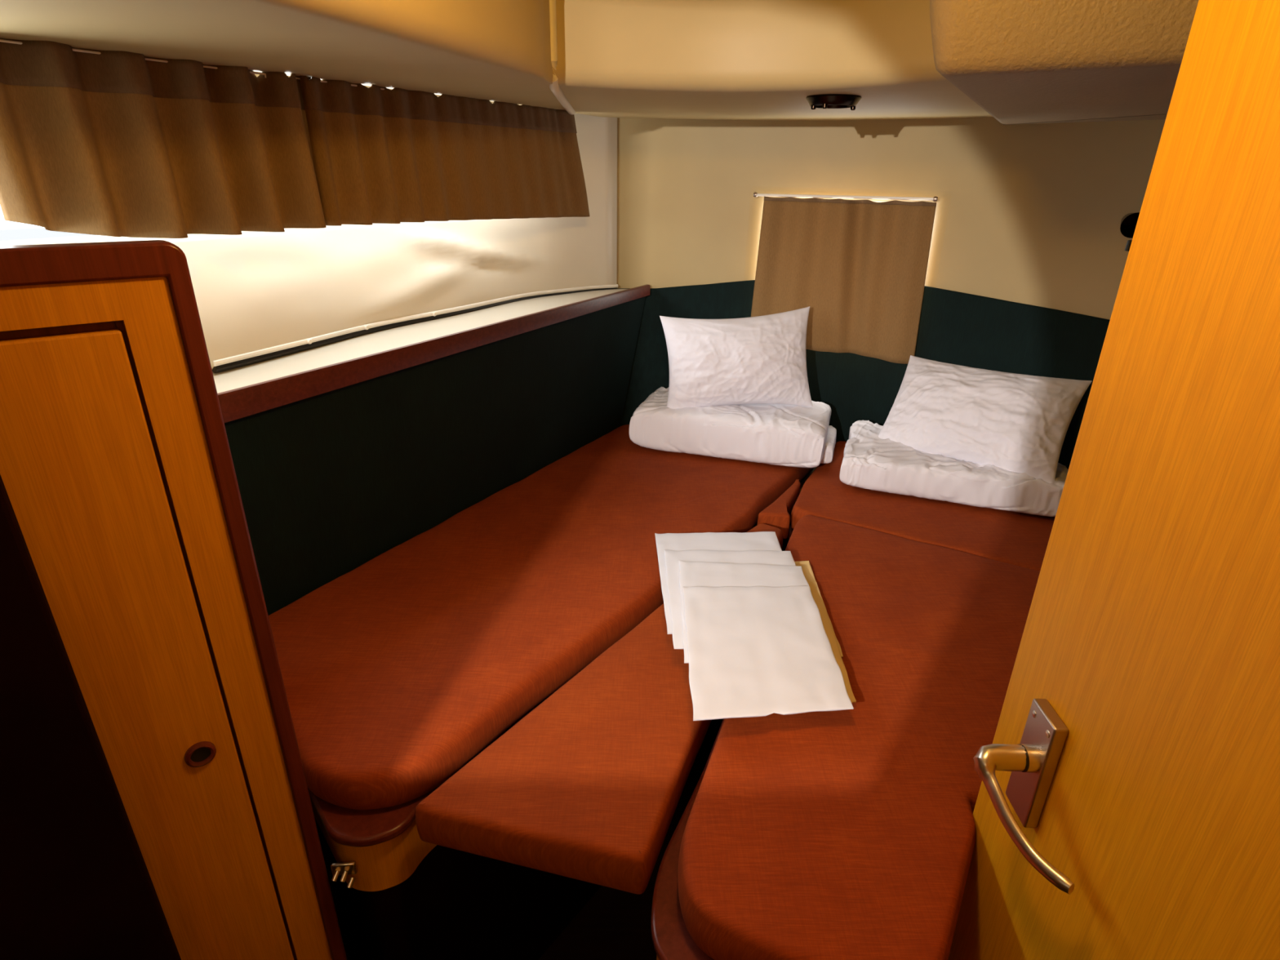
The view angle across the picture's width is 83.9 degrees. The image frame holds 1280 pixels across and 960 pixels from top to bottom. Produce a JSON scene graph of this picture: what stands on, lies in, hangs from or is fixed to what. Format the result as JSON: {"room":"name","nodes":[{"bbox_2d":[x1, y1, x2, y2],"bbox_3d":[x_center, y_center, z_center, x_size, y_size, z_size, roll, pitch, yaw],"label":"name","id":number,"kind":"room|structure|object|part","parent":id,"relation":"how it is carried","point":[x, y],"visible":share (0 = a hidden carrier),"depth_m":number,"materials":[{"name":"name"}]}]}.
{"room":"boat cabin","nodes":[
{"label":"boat cabin","id":0,"kind":"room"},
{"bbox_2d":[78,71,617,373],"bbox_3d":[-0.854,0.399,0.616,0.614,1.950,4.172,6,24,12],"label":"wall","id":1,"kind":"structure","parent":0,"point":[254,291],"depth_m":1.71,"materials":[{"name":"paint"}]},
{"bbox_2d":[0,474,181,959],"bbox_3d":[-0.662,0.488,0.419,0.733,1.950,0.769,1,24,0],"label":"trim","id":2,"kind":"structure","parent":1,"relation":"attached to","point":[76,883],"depth_m":0.72,"materials":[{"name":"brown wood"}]},
{"bbox_2d":[0,234,191,245],"bbox_3d":[-0.768,-0.607,1.381,0.121,0.253,1.632,12,26,24],"label":"window","id":3,"kind":"structure","parent":1,"relation":"in","point":[94,237],"depth_m":1.16,"materials":[{"name":"white glass"}]},
{"bbox_2d":[212,284,617,373],"bbox_3d":[-0.476,-0.428,1.838,0.116,0.024,1.278,16,28,31],"label":"trim","id":4,"kind":"structure","parent":1,"relation":"attached to","point":[233,362],"depth_m":1.65,"materials":[{"name":"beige plastic"}]},
{"bbox_2d":[213,284,650,422],"bbox_3d":[-0.493,-0.350,1.712,0.243,0.068,1.620,14,27,28],"label":"shelf","id":5,"kind":"object","parent":1,"relation":"attached to","point":[246,390],"visible":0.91,"depth_m":1.53,"materials":[{"name":"white laminate"}]},
{"bbox_2d":[224,296,645,615],"bbox_3d":[-0.420,-0.108,1.820,0.086,0.532,1.535,14,27,28],"label":"wall panel","id":6,"kind":"object","parent":1,"relation":"attached to","point":[331,482],"depth_m":1.62,"materials":[{"name":"green fabric"}]},
{"bbox_2d":[548,0,575,114],"bbox_3d":[-0.169,-0.907,1.555,0.021,0.154,0.698,0,24,-2],"label":"trim","id":7,"kind":"structure","parent":1,"relation":"attached to","point":[554,87],"depth_m":1.25,"materials":[{"name":"plastic"}]},
{"bbox_2d":[0,0,993,119],"bbox_3d":[0.037,-0.575,0.787,2.113,0.148,2.884,12,26,23],"label":"ceiling","id":8,"kind":"structure","parent":0,"point":[692,60],"depth_m":1.22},
{"bbox_2d":[0,39,575,114],"bbox_3d":[-0.528,-0.739,1.340,0.006,0.008,1.424,14,27,27],"label":"track","id":9,"kind":"object","parent":8,"relation":"attached to","point":[1,40],"visible":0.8,"depth_m":1.04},
{"bbox_2d":[0,38,326,238],"bbox_3d":[-0.694,-0.508,1.093,0.072,0.250,0.517,14,27,27],"label":"curtain","id":10,"kind":"object","parent":9,"relation":"hanging from","point":[108,143],"visible":0.96,"depth_m":1.05,"materials":[{"name":"brown fabric"}]},
{"bbox_2d":[299,75,589,226],"bbox_3d":[-0.368,-0.728,1.635,0.042,0.268,0.886,13,26,26],"label":"curtain","id":11,"kind":"object","parent":9,"relation":"hanging from","point":[396,155],"visible":0.95,"depth_m":1.52,"materials":[{"name":"brown fabric"}]},
{"bbox_2d":[805,93,861,110],"bbox_3d":[0.385,-0.751,1.421,0.108,0.024,0.108,1,24,0],"label":"recessed light","id":12,"kind":"object","parent":8,"relation":"in","point":[824,100],"visible":1,"depth_m":1.39,"materials":[{"name":"brown metal"}]},
{"bbox_2d":[929,0,1198,124],"bbox_3d":[1.122,-0.677,1.092,1.162,0.165,1.211,13,26,26],"label":"ceiling box","id":13,"kind":"object","parent":8,"relation":"attached to","point":[1020,61],"visible":0.82,"depth_m":0.88,"materials":[{"name":"plastic"}]},
{"bbox_2d":[344,748,711,959],"bbox_3d":[0.128,1.299,1.055,2.900,0.020,4.400,1,24,0],"label":"floor","id":14,"kind":"structure","parent":0,"point":[614,924],"depth_m":1.64,"materials":[{"name":"black"}]},
{"bbox_2d":[0,240,346,959],"bbox_3d":[-0.741,0.471,0.981,0.460,1.529,0.334,-18,30,-36],"label":"locker","id":15,"kind":"object","parent":14,"relation":"on","point":[117,473],"visible":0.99,"depth_m":0.78,"materials":[{"name":"brown wood"}]},
{"bbox_2d":[307,466,816,959],"bbox_3d":[-0.137,0.501,1.950,0.644,0.720,1.828,14,27,27],"label":"bed base","id":16,"kind":"object","parent":14,"relation":"on","point":[397,895],"visible":0.23,"depth_m":1.25,"materials":[{"name":"brown wood"}]},
{"bbox_2d":[268,424,813,809],"bbox_3d":[-0.110,0.123,1.808,0.650,0.084,1.799,14,27,27],"label":"cushion","id":17,"kind":"object","parent":16,"relation":"on","point":[399,669],"visible":0.8,"depth_m":1.40,"materials":[{"name":"orange fabric"}]},
{"bbox_2d":[629,386,836,467],"bbox_3d":[0.299,-0.175,2.216,0.608,0.150,0.299,8,24,16],"label":"duvet","id":18,"kind":"object","parent":17,"relation":"on","point":[776,434],"visible":0.94,"depth_m":2.10,"materials":[{"name":"white fabric"}]},
{"bbox_2d":[659,306,813,408],"bbox_3d":[0.292,-0.352,2.134,0.467,0.320,0.144,0,24,-3],"label":"pillow","id":19,"kind":"object","parent":18,"relation":"on","point":[759,359],"visible":0.98,"depth_m":2.10,"materials":[{"name":"white fabric"}]},
{"bbox_2d":[650,524,792,959],"bbox_3d":[0.782,0.669,1.601,1.079,0.720,1.781,9,25,18],"label":"frame","id":20,"kind":"object","parent":14,"relation":"on","point":[671,939],"visible":0.08,"depth_m":0.93,"materials":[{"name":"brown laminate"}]},
{"bbox_2d":[415,524,782,894],"bbox_3d":[0.120,0.350,1.357,0.320,0.080,1.106,16,28,31],"label":"cushion","id":21,"kind":"object","parent":20,"relation":"on","point":[588,785],"visible":0.66,"depth_m":1.05,"materials":[{"name":"red fabric"}]},
{"bbox_2d":[756,479,799,538],"bbox_3d":[0.412,0.081,1.953,0.077,0.074,0.274,15,27,30],"label":"cushion","id":22,"kind":"object","parent":20,"relation":"on","point":[777,514],"visible":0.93,"depth_m":1.86,"materials":[{"name":"orange fabric"}]},
{"bbox_2d":[677,515,1039,959],"bbox_3d":[0.690,0.403,1.194,1.031,0.086,1.155,9,25,18],"label":"cushion","id":23,"kind":"object","parent":20,"relation":"on","point":[847,834],"visible":0.6,"depth_m":1.03,"materials":[{"name":"orange fabric"}]},
{"bbox_2d":[794,560,843,657],"bbox_3d":[0.232,0.247,1.419,0.284,0.008,0.351,1,24,0],"label":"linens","id":24,"kind":"object","parent":23,"relation":"on","point":[807,571],"visible":0.16,"depth_m":1.52,"materials":[{"name":"beige fabric"}]},
{"bbox_2d":[807,582,856,702],"bbox_3d":[0.232,0.286,1.313,0.270,0.008,0.377,1,24,0],"label":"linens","id":25,"kind":"object","parent":24,"relation":"on","point":[814,588],"visible":0.12,"depth_m":1.31,"materials":[{"name":"beige fabric"}]},
{"bbox_2d":[654,531,782,634],"bbox_3d":[0.176,0.201,1.488,0.284,0.008,0.409,1,24,0],"label":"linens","id":26,"kind":"object","parent":25,"relation":"on","point":[759,540],"visible":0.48,"depth_m":1.61,"materials":[{"name":"white fabric"}]},
{"bbox_2d":[664,549,795,648],"bbox_3d":[0.193,0.226,1.413,0.283,0.008,0.358,1,24,0],"label":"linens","id":27,"kind":"object","parent":26,"relation":"on","point":[673,557],"visible":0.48,"depth_m":1.53,"materials":[{"name":"white fabric"}]},
{"bbox_2d":[679,560,808,662],"bbox_3d":[0.208,0.242,1.359,0.264,0.008,0.341,1,24,0],"label":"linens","id":28,"kind":"object","parent":27,"relation":"on","point":[692,574],"visible":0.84,"depth_m":1.46,"materials":[{"name":"white fabric"}]},
{"bbox_2d":[682,586,853,720],"bbox_3d":[0.208,0.286,1.242,0.256,0.008,0.384,1,24,0],"label":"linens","id":29,"kind":"object","parent":28,"relation":"on","point":[755,651],"visible":1,"depth_m":1.21,"materials":[{"name":"white fabric"}]},
{"bbox_2d":[790,440,1055,571],"bbox_3d":[0.950,0.106,1.893,1.043,0.080,0.604,14,27,27],"label":"cushion","id":30,"kind":"object","parent":20,"relation":"on","point":[1018,539],"visible":0.32,"depth_m":1.82,"materials":[{"name":"orange fabric"}]},
{"bbox_2d":[839,420,1068,516],"bbox_3d":[0.872,-0.049,1.995,0.579,0.112,0.369,9,25,19],"label":"duvet","id":31,"kind":"object","parent":30,"relation":"on","point":[870,461],"visible":0.67,"depth_m":1.86,"materials":[{"name":"white fabric"}]},
{"bbox_2d":[878,355,1091,484],"bbox_3d":[0.911,-0.176,1.931,0.476,0.242,0.201,20,30,36],"label":"pillow","id":32,"kind":"object","parent":31,"relation":"on","point":[1017,423],"visible":0.98,"depth_m":1.87,"materials":[{"name":"white fabric"}]},
{"bbox_2d":[617,117,1165,469],"bbox_3d":[1.117,0.394,0.706,0.996,1.950,4.317,-7,25,-18],"label":"wall","id":33,"kind":"structure","parent":0,"point":[1036,213],"depth_m":1.98,"materials":[{"name":"beige paint"}]},
{"bbox_2d":[751,195,936,364],"bbox_3d":[0.591,-0.602,2.140,0.510,0.454,0.046,11,25,21],"label":"curtain","id":34,"kind":"object","parent":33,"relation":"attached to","point":[860,267],"visible":0.88,"depth_m":2.12,"materials":[{"name":"brown fabric"}]},
{"bbox_2d":[743,186,952,287],"bbox_3d":[0.626,-0.666,2.216,0.574,0.448,0.150,11,26,22],"label":"window","id":35,"kind":"structure","parent":33,"relation":"in","point":[943,203],"depth_m":2.10,"materials":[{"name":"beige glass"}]},
{"bbox_2d":[753,191,937,201],"bbox_3d":[0.585,-0.821,2.063,0.523,0.018,0.037,11,26,22],"label":"curtain rod","id":36,"kind":"object","parent":35,"relation":"attached to","point":[935,198],"visible":1,"depth_m":2.05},
{"bbox_2d":[617,280,1110,470],"bbox_3d":[0.797,-0.174,1.931,1.980,0.604,0.478,21,31,39],"label":"wall panel","id":37,"kind":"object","parent":33,"relation":"attached to","point":[955,327],"depth_m":2.10,"materials":[{"name":"green fabric"}]},
{"bbox_2d":[1120,212,1139,251],"bbox_3d":[1.135,-0.569,1.632,0.100,0.086,0.062,-14,28,-30],"label":"reading lamp","id":38,"kind":"object","parent":33,"relation":"attached to","point":[1129,221],"visible":0.49,"depth_m":1.64,"materials":[{"name":"brown metal"}]},
{"bbox_2d":[1124,240,1132,251],"bbox_3d":[1.133,-0.543,1.649,0.014,0.025,0.014,1,24,0],"label":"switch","id":39,"kind":"object","parent":38,"relation":"attached to","point":[1129,242],"depth_m":1.65,"materials":[{"name":"black plastic"}]},
{"bbox_3d":[1.115,-0.581,1.621,0.056,0.055,0.058,1,24,0],"label":"lamp shade","id":40,"kind":"part","parent":38,"relation":"part of","materials":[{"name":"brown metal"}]},
{"bbox_2d":[947,0,1279,959],"bbox_3d":[0.432,0.451,0.597,0.116,1.810,0.700,1,24,0],"label":"door","id":41,"kind":"structure","parent":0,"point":[1127,806],"depth_m":0.62,"materials":[{"name":"brown wood"}]},
{"bbox_3d":[0.402,0.352,0.753,0.053,0.064,0.148,1,24,0],"label":"handle","id":42,"kind":"part","parent":41,"relation":"part of","materials":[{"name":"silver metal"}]}
]}

